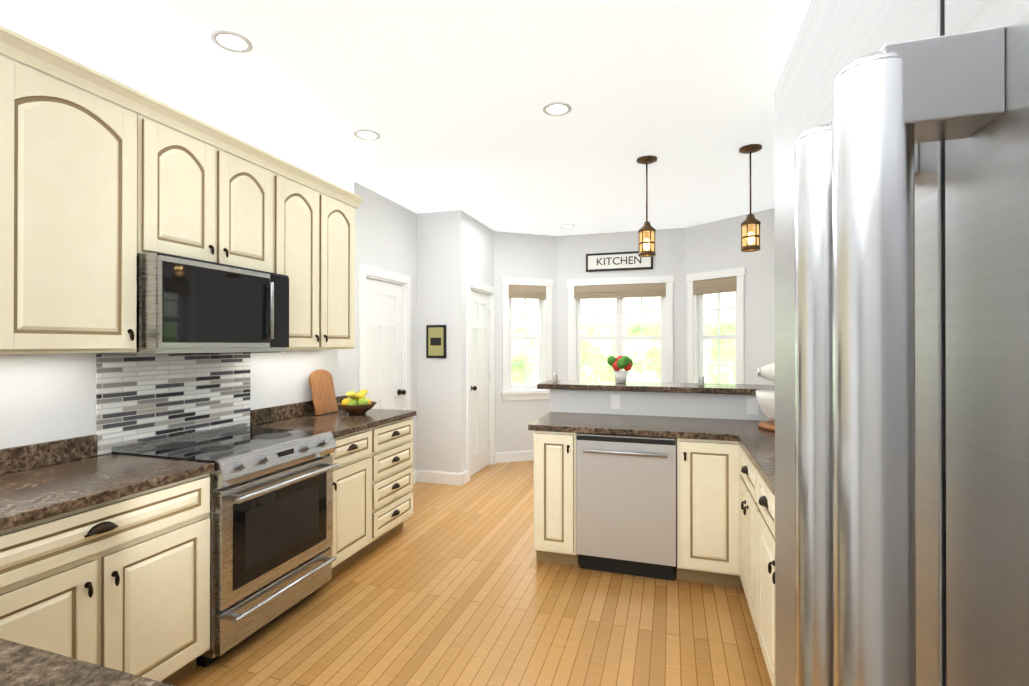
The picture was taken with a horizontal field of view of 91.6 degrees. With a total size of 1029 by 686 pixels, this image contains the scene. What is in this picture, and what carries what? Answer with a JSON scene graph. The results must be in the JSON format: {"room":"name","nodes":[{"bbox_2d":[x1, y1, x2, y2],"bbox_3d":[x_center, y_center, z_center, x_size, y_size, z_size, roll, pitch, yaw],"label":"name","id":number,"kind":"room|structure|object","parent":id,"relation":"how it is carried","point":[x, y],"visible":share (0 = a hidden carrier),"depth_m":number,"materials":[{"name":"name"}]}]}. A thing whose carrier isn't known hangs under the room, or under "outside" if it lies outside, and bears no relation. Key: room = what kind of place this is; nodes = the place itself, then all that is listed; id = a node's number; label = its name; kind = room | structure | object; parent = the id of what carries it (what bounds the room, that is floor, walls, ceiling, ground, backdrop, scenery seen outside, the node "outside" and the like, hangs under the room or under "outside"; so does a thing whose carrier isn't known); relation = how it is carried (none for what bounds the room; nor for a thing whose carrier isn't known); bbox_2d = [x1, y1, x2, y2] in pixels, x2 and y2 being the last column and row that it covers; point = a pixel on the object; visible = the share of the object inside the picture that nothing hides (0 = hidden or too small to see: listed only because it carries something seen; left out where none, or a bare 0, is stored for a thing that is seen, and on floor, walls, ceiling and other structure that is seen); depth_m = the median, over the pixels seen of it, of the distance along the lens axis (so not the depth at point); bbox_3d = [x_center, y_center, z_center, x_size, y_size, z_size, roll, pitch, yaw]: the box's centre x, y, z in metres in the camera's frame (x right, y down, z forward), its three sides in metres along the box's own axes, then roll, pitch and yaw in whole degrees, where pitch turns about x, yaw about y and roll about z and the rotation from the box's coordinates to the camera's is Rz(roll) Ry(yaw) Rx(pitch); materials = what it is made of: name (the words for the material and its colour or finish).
{"room":"kitchen","nodes":[
{"label":"kitchen","id":0,"kind":"room"},
{"bbox_2d":[0,638,173,685],"bbox_3d":[-1.471,0.485,0.737,1.827,0.138,0.630,0,0,17],"label":"countertop","id":1,"kind":"structure","parent":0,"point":[20,664],"depth_m":0.79,"materials":[{"name":"stone"}]},
{"bbox_2d":[0,0,353,196],"bbox_3d":[-0.267,-1.231,1.680,3.568,0.268,3.340,0,0,17],"label":"wall","id":2,"kind":"structure","parent":0,"point":[82,33],"depth_m":2.32,"materials":[{"name":"white paint"}]},
{"bbox_2d":[0,182,416,470],"bbox_3d":[-2.037,0.036,2.199,0.120,2.800,6.400,0,0,17],"label":"wall","id":3,"kind":"structure","parent":0,"point":[47,397],"depth_m":3.32,"materials":[{"name":"white paint"}]},
{"bbox_2d":[0,25,23,353],"bbox_3d":[-2.087,-0.530,1.312,0.310,1.134,1.074,0,0,17],"label":"upper cabinet","id":4,"kind":"object","parent":3,"relation":"attached to","point":[11,42],"depth_m":1.77,"materials":[{"name":"beige paint"}]},
{"bbox_2d":[20,36,163,353],"bbox_3d":[-1.870,-0.528,2.002,0.310,1.134,0.668,0,0,17],"label":"upper cabinet","id":5,"kind":"object","parent":3,"relation":"attached to","point":[98,194],"depth_m":1.99,"materials":[{"name":"beige paint"}]},
{"bbox_2d":[96,353,249,454],"bbox_3d":[-1.799,0.285,2.732,0.009,0.468,0.880,0,0,17],"label":"tile backsplash","id":6,"kind":"structure","parent":3,"relation":"attached to","point":[139,398],"depth_m":2.63,"materials":[{"name":"tile"}]},
{"bbox_2d":[164,103,279,273],"bbox_3d":[-1.676,-0.745,2.623,0.310,0.696,0.780,0,0,17],"label":"upper cabinet","id":7,"kind":"object","parent":3,"relation":"attached to","point":[220,206],"depth_m":2.59,"materials":[{"name":"beige paint"}]},
{"bbox_2d":[100,253,288,354],"bbox_3d":[-1.606,-0.170,2.599,0.458,0.446,0.776,0,0,17],"label":"over-the-range microwave","id":8,"kind":"object","parent":7,"relation":"attached to","point":[185,305],"visible":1,"depth_m":2.39,"materials":[{"name":"silver metal"}]},
{"bbox_2d":[280,158,359,349],"bbox_3d":[-1.451,-0.523,3.341,0.310,1.134,0.873,0,0,17],"label":"upper cabinet","id":9,"kind":"object","parent":3,"relation":"attached to","point":[317,229],"depth_m":3.30,"materials":[{"name":"beige paint"}]},
{"bbox_2d":[359,263,410,409],"bbox_3d":[-1.230,0.384,4.681,0.176,2.120,0.860,0,0,17],"label":"door","id":10,"kind":"structure","parent":3,"relation":"attached to","point":[385,338],"depth_m":4.69,"materials":[{"name":"white wood"}]},
{"bbox_2d":[413,470,416,483],"bbox_3d":[-1.040,1.384,5.152,0.015,0.122,0.160,0,0,17],"label":"baseboard","id":11,"kind":"structure","parent":3,"relation":"attached to","point":[415,476],"depth_m":5.17,"materials":[{"name":"white wood"}]},
{"bbox_2d":[417,210,465,472],"bbox_3d":[-0.824,0.045,5.236,0.620,2.800,0.120,0,0,17],"label":"wall","id":12,"kind":"structure","parent":0,"point":[441,240],"depth_m":5.15,"materials":[{"name":"white paint"}]},
{"bbox_2d":[426,325,445,357],"bbox_3d":[-0.807,-0.015,5.154,0.220,0.340,0.020,0,0,17],"label":"picture frame","id":13,"kind":"object","parent":12,"relation":"attached to","point":[435,341],"visible":0.98,"depth_m":5.14,"materials":[{"name":"black"}]},
{"bbox_2d":[417,470,461,485],"bbox_3d":[-0.779,1.384,5.146,0.515,0.122,0.015,0,0,17],"label":"baseboard","id":14,"kind":"structure","parent":12,"relation":"attached to","point":[439,477],"depth_m":5.14,"materials":[{"name":"white wood"}]},
{"bbox_2d":[79,0,810,235],"bbox_3d":[0.053,-1.403,2.702,4.170,0.080,9.200,0,0,17],"label":"ceiling","id":15,"kind":"structure","parent":0,"point":[447,100],"depth_m":2.71,"materials":[{"name":"white paint"}]},
{"bbox_2d":[210,30,252,52],"bbox_3d":[-1.276,-1.360,2.259,0.166,0.008,0.166,0,0,17],"label":"recessed light","id":16,"kind":"object","parent":15,"relation":"in","point":[231,41],"depth_m":2.26,"materials":[{"name":"white"}]},
{"bbox_2d":[354,129,379,139],"bbox_3d":[-0.962,-1.357,3.261,0.166,0.008,0.166,0,0,17],"label":"recessed light","id":17,"kind":"object","parent":15,"relation":"in","point":[365,134],"depth_m":3.26,"materials":[{"name":"white"}]},
{"bbox_2d":[543,102,571,115],"bbox_3d":[0.247,-1.358,2.903,0.166,0.008,0.166,0,0,17],"label":"recessed light","id":18,"kind":"object","parent":15,"relation":"in","point":[553,108],"depth_m":2.90,"materials":[{"name":"white"}]},
{"bbox_2d":[560,224,574,227],"bbox_3d":[0.612,-1.348,5.775,0.166,0.008,0.166,0,0,17],"label":"recessed light","id":19,"kind":"object","parent":15,"relation":"in","point":[565,225],"depth_m":5.78,"materials":[{"name":"white"}]},
{"bbox_2d":[636,155,656,256],"bbox_3d":[0.979,-1.002,3.700,0.150,0.715,0.150,0,0,17],"label":"pendant light","id":20,"kind":"object","parent":15,"relation":"hanging from","point":[646,232],"visible":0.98,"depth_m":3.66,"materials":[{"name":"brown metal"}]},
{"bbox_2d":[739,144,761,251],"bbox_3d":[1.647,-1.003,3.490,0.150,0.715,0.150,0,0,17],"label":"pendant light","id":21,"kind":"object","parent":15,"relation":"hanging from","point":[750,233],"visible":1,"depth_m":3.46,"materials":[{"name":"brown metal"}]},
{"bbox_2d":[174,460,771,685],"bbox_3d":[0.053,1.467,2.693,4.170,0.060,9.200,0,0,17],"label":"floor","id":22,"kind":"structure","parent":0,"point":[450,585],"depth_m":2.58,"materials":[{"name":"brown wood"}]},
{"bbox_2d":[0,473,209,684],"bbox_3d":[-1.740,0.997,1.840,0.620,0.876,0.897,0,0,17],"label":"base cabinet","id":23,"kind":"object","parent":22,"relation":"on","point":[122,584],"depth_m":1.81,"materials":[{"name":"beige paint"}]},
{"bbox_2d":[0,434,214,530],"bbox_3d":[-1.773,0.488,1.742,0.651,0.138,1.107,0,0,17],"label":"countertop","id":24,"kind":"structure","parent":23,"relation":"on","point":[41,481],"depth_m":1.96,"materials":[{"name":"stone"}]},
{"bbox_2d":[112,423,338,666],"bbox_3d":[-1.443,0.965,2.618,0.730,0.945,0.760,0,0,17],"label":"range","id":25,"kind":"object","parent":22,"relation":"on","point":[271,521],"visible":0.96,"depth_m":2.43,"materials":[{"name":"silver metal"}]},
{"bbox_2d":[328,427,375,575],"bbox_3d":[-1.308,1.001,3.218,0.620,0.876,0.460,0,0,17],"label":"base cabinet","id":26,"kind":"object","parent":22,"relation":"on","point":[354,480],"depth_m":3.15,"materials":[{"name":"beige paint"}]},
{"bbox_2d":[376,417,412,545],"bbox_3d":[-1.167,1.003,3.668,0.620,0.876,0.631,0,0,17],"label":"base cabinet","id":27,"kind":"object","parent":22,"relation":"on","point":[394,444],"depth_m":3.60,"materials":[{"name":"beige paint"}]},
{"bbox_2d":[248,395,415,437],"bbox_3d":[-1.225,0.494,3.496,0.647,0.138,1.037,0,0,17],"label":"countertop","id":28,"kind":"structure","parent":27,"relation":"on","point":[295,416],"depth_m":3.39,"materials":[{"name":"stone"}]},
{"bbox_2d":[309,369,337,414],"bbox_3d":[-1.423,0.359,3.725,0.085,0.325,0.240,0,0,17],"label":"cutting board","id":29,"kind":"object","parent":28,"relation":"on","point":[322,391],"visible":1,"depth_m":3.71,"materials":[{"name":"brown wood"}]},
{"bbox_2d":[337,389,375,414],"bbox_3d":[-1.166,0.435,3.707,0.280,0.175,0.280,0,0,17],"label":"fruit bowl","id":30,"kind":"object","parent":28,"relation":"on","point":[357,403],"visible":0.98,"depth_m":3.64,"materials":[{"name":"brown wood"}]},
{"bbox_2d":[534,431,579,565],"bbox_3d":[0.344,1.002,3.478,0.276,0.875,0.630,0,0,17],"label":"base cabinet","id":31,"kind":"object","parent":22,"relation":"on","point":[554,452],"depth_m":3.18,"materials":[{"name":"beige paint"}]},
{"bbox_2d":[576,433,675,580],"bbox_3d":[0.752,1.005,3.303,0.594,0.868,0.650,0,0,17],"label":"dishwasher","id":32,"kind":"object","parent":22,"relation":"on","point":[625,504],"visible":0.96,"depth_m":3.05,"materials":[{"name":"grey metal"}]},
{"bbox_2d":[676,438,725,585],"bbox_3d":[1.214,1.001,3.167,0.357,0.875,0.704,0,0,17],"label":"base cabinet","id":33,"kind":"object","parent":22,"relation":"on","point":[725,515],"depth_m":2.92,"materials":[{"name":"beige paint"}]},
{"bbox_2d":[726,441,757,632],"bbox_3d":[1.467,0.999,2.437,0.710,0.875,0.702,0,0,17],"label":"base cabinet","id":34,"kind":"object","parent":22,"relation":"on","point":[741,475],"depth_m":2.72,"materials":[{"name":"beige paint"}]},
{"bbox_2d":[528,412,731,440],"bbox_3d":[0.768,0.543,3.339,1.230,0.038,0.644,0,0,17],"label":"countertop","id":35,"kind":"structure","parent":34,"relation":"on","point":[611,424],"depth_m":3.18,"materials":[{"name":"stone"}]},
{"bbox_2d":[754,466,769,676],"bbox_3d":[1.343,0.997,1.950,0.656,0.875,0.596,0,0,17],"label":"base cabinet","id":36,"kind":"object","parent":22,"relation":"on","point":[763,505],"depth_m":2.08,"materials":[{"name":"beige paint"}]},
{"bbox_2d":[766,485,774,685],"bbox_3d":[1.208,0.996,1.519,0.656,0.875,0.596,0,0,17],"label":"base cabinet","id":37,"kind":"object","parent":22,"relation":"on","point":[770,497],"depth_m":1.92,"materials":[{"name":"beige paint"}]},
{"bbox_2d":[724,419,774,494],"bbox_3d":[1.334,0.364,1.959,0.677,0.388,2.940,0,0,17],"label":"countertop","id":38,"kind":"structure","parent":37,"relation":"on","point":[756,442],"depth_m":2.60,"materials":[{"name":"stone"}]},
{"bbox_2d":[537,380,772,394],"bbox_3d":[1.188,0.328,3.698,1.997,0.039,0.430,0,0,17],"label":"bar","id":39,"kind":"object","parent":38,"relation":"on","point":[745,389],"visible":0.65,"depth_m":3.63,"materials":[{"name":"stone"}]},
{"bbox_2d":[607,355,632,382],"bbox_3d":[0.811,0.201,3.849,0.189,0.210,0.200,0,0,17],"label":"potted plant","id":40,"kind":"object","parent":39,"relation":"on","point":[618,363],"visible":1,"depth_m":3.81,"materials":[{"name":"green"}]},
{"bbox_2d":[552,373,704,384],"bbox_3d":[0.835,0.268,3.772,1.123,0.075,0.063,0,0,17],"label":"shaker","id":41,"kind":"object","parent":39,"relation":"on","point":[555,379],"visible":1,"depth_m":3.61,"materials":[{"name":"white"}]},
{"bbox_2d":[755,363,774,423],"bbox_3d":[1.655,0.305,3.030,0.350,0.380,0.266,0,0,17],"label":"stand mixer","id":42,"kind":"object","parent":38,"relation":"on","point":[765,399],"visible":0.29,"depth_m":3.04,"materials":[{"name":"white metal"}]},
{"bbox_2d":[758,420,774,430],"bbox_3d":[1.696,0.509,3.040,0.388,0.022,0.388,0,0,17],"label":"round cutting board","id":43,"kind":"object","parent":38,"relation":"on","point":[768,425],"visible":0.23,"depth_m":3.06,"materials":[{"name":"brown wood"}]},
{"bbox_2d":[774,0,1028,685],"bbox_3d":[0.610,0.526,0.147,0.921,1.805,0.910,0,0,17],"label":"fridge","id":44,"kind":"object","parent":22,"relation":"on","point":[901,160],"visible":1,"depth_m":0.24,"materials":[{"name":"grey metal"}]},
{"bbox_2d":[465,213,493,469],"bbox_3d":[-0.435,0.047,5.638,0.120,2.800,0.880,0,0,17],"label":"wall","id":45,"kind":"structure","parent":0,"point":[479,256],"depth_m":5.53,"materials":[{"name":"white paint"}]},
{"bbox_2d":[460,470,467,485],"bbox_3d":[-0.520,1.384,5.138,0.015,0.122,0.155,0,0,17],"label":"baseboard","id":46,"kind":"structure","parent":45,"relation":"attached to","point":[464,479],"depth_m":5.13,"materials":[{"name":"white wood"}]},
{"bbox_2d":[466,278,494,480],"bbox_3d":[-0.406,0.387,5.638,0.176,2.120,0.860,0,0,17],"label":"door","id":47,"kind":"structure","parent":45,"relation":"attached to","point":[480,375],"depth_m":5.64,"materials":[{"name":"white wood"}]},
{"bbox_2d":[494,231,556,452],"bbox_3d":[0.128,0.049,6.235,0.836,2.800,0.120,0,0,-19],"label":"wall","id":48,"kind":"structure","parent":0,"point":[523,255],"depth_m":6.14,"materials":[{"name":"white paint"}]},
{"bbox_2d":[495,450,533,462],"bbox_3d":[0.150,1.387,6.167,0.836,0.122,0.015,0,0,-19],"label":"baseboard","id":49,"kind":"structure","parent":48,"relation":"attached to","point":[513,456],"depth_m":6.11,"materials":[{"name":"white wood"}]},
{"bbox_2d":[501,277,552,400],"bbox_3d":[0.146,-0.049,6.215,0.686,1.495,0.170,0,0,-19],"label":"window","id":50,"kind":"structure","parent":48,"relation":"in","point":[543,338],"depth_m":6.23,"materials":[{"name":"white wood"}]},
{"bbox_2d":[509,285,545,298],"bbox_3d":[0.155,-0.630,6.191,0.486,0.158,0.055,0,0,-19],"label":"window blind","id":51,"kind":"object","parent":50,"relation":"attached to","point":[526,292],"visible":0.92,"depth_m":6.17,"materials":[{"name":"beige fabric"}]},
{"bbox_2d":[611,394,619,408],"bbox_3d":[0.744,0.430,3.683,0.070,0.110,0.009,0,0,17],"label":"electrical outlet plate","id":52,"kind":"object","parent":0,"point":[615,398],"depth_m":3.68,"materials":[{"name":"white plastic"}]},
{"bbox_2d":[557,228,684,382],"bbox_3d":[1.290,0.049,6.145,1.530,2.800,0.120,0,0,17],"label":"wall","id":53,"kind":"structure","parent":0,"point":[668,257],"depth_m":6.08,"materials":[{"name":"white paint"}]},
{"bbox_2d":[586,251,652,271],"bbox_3d":[1.268,-0.992,6.078,0.800,0.220,0.022,0,0,17],"label":"kitchen sign","id":54,"kind":"object","parent":53,"relation":"attached to","point":[593,266],"visible":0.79,"depth_m":6.08,"materials":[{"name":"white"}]},
{"bbox_2d":[567,275,673,382],"bbox_3d":[1.283,-0.049,6.122,1.290,1.495,0.170,0,0,17],"label":"window","id":55,"kind":"structure","parent":53,"relation":"in","point":[575,337],"depth_m":6.14,"materials":[{"name":"white wood"}]},
{"bbox_2d":[574,283,665,298],"bbox_3d":[1.274,-0.631,6.097,1.090,0.158,0.055,0,0,17],"label":"window blind","id":56,"kind":"object","parent":55,"relation":"attached to","point":[622,291],"visible":0.92,"depth_m":6.07,"materials":[{"name":"beige fabric"}]},
{"bbox_2d":[685,208,774,384],"bbox_3d":[2.369,0.046,5.454,0.120,2.800,1.086,0,0,-36],"label":"wall","id":57,"kind":"structure","parent":0,"point":[713,246],"depth_m":5.23,"materials":[{"name":"white paint"}]},
{"bbox_2d":[686,267,745,383],"bbox_3d":[2.253,-0.051,5.571,0.170,1.495,0.721,0,0,-36],"label":"window","id":58,"kind":"structure","parent":57,"relation":"in","point":[696,337],"depth_m":5.65,"materials":[{"name":"white wood"}]},
{"bbox_2d":[693,276,736,294],"bbox_3d":[2.231,-0.632,5.557,0.055,0.158,0.521,0,0,-36],"label":"window blind","id":59,"kind":"object","parent":58,"relation":"attached to","point":[717,285],"visible":0.94,"depth_m":5.53,"materials":[{"name":"beige fabric"}]},
{"bbox_2d":[747,398,757,413],"bbox_3d":[1.622,0.430,3.408,0.070,0.110,0.009,0,0,17],"label":"electrical outlet plate","id":60,"kind":"object","parent":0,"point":[752,405],"depth_m":3.40,"materials":[{"name":"white plastic"}]},
{"label":"outside","id":61,"kind":"structure","parent":0,"visible":0},
{"bbox_2d":[511,292,734,384],"bbox_3d":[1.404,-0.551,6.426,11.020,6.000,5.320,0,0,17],"label":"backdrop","id":62,"kind":"structure","parent":61,"point":[603,368],"depth_m":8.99,"materials":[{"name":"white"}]}
]}

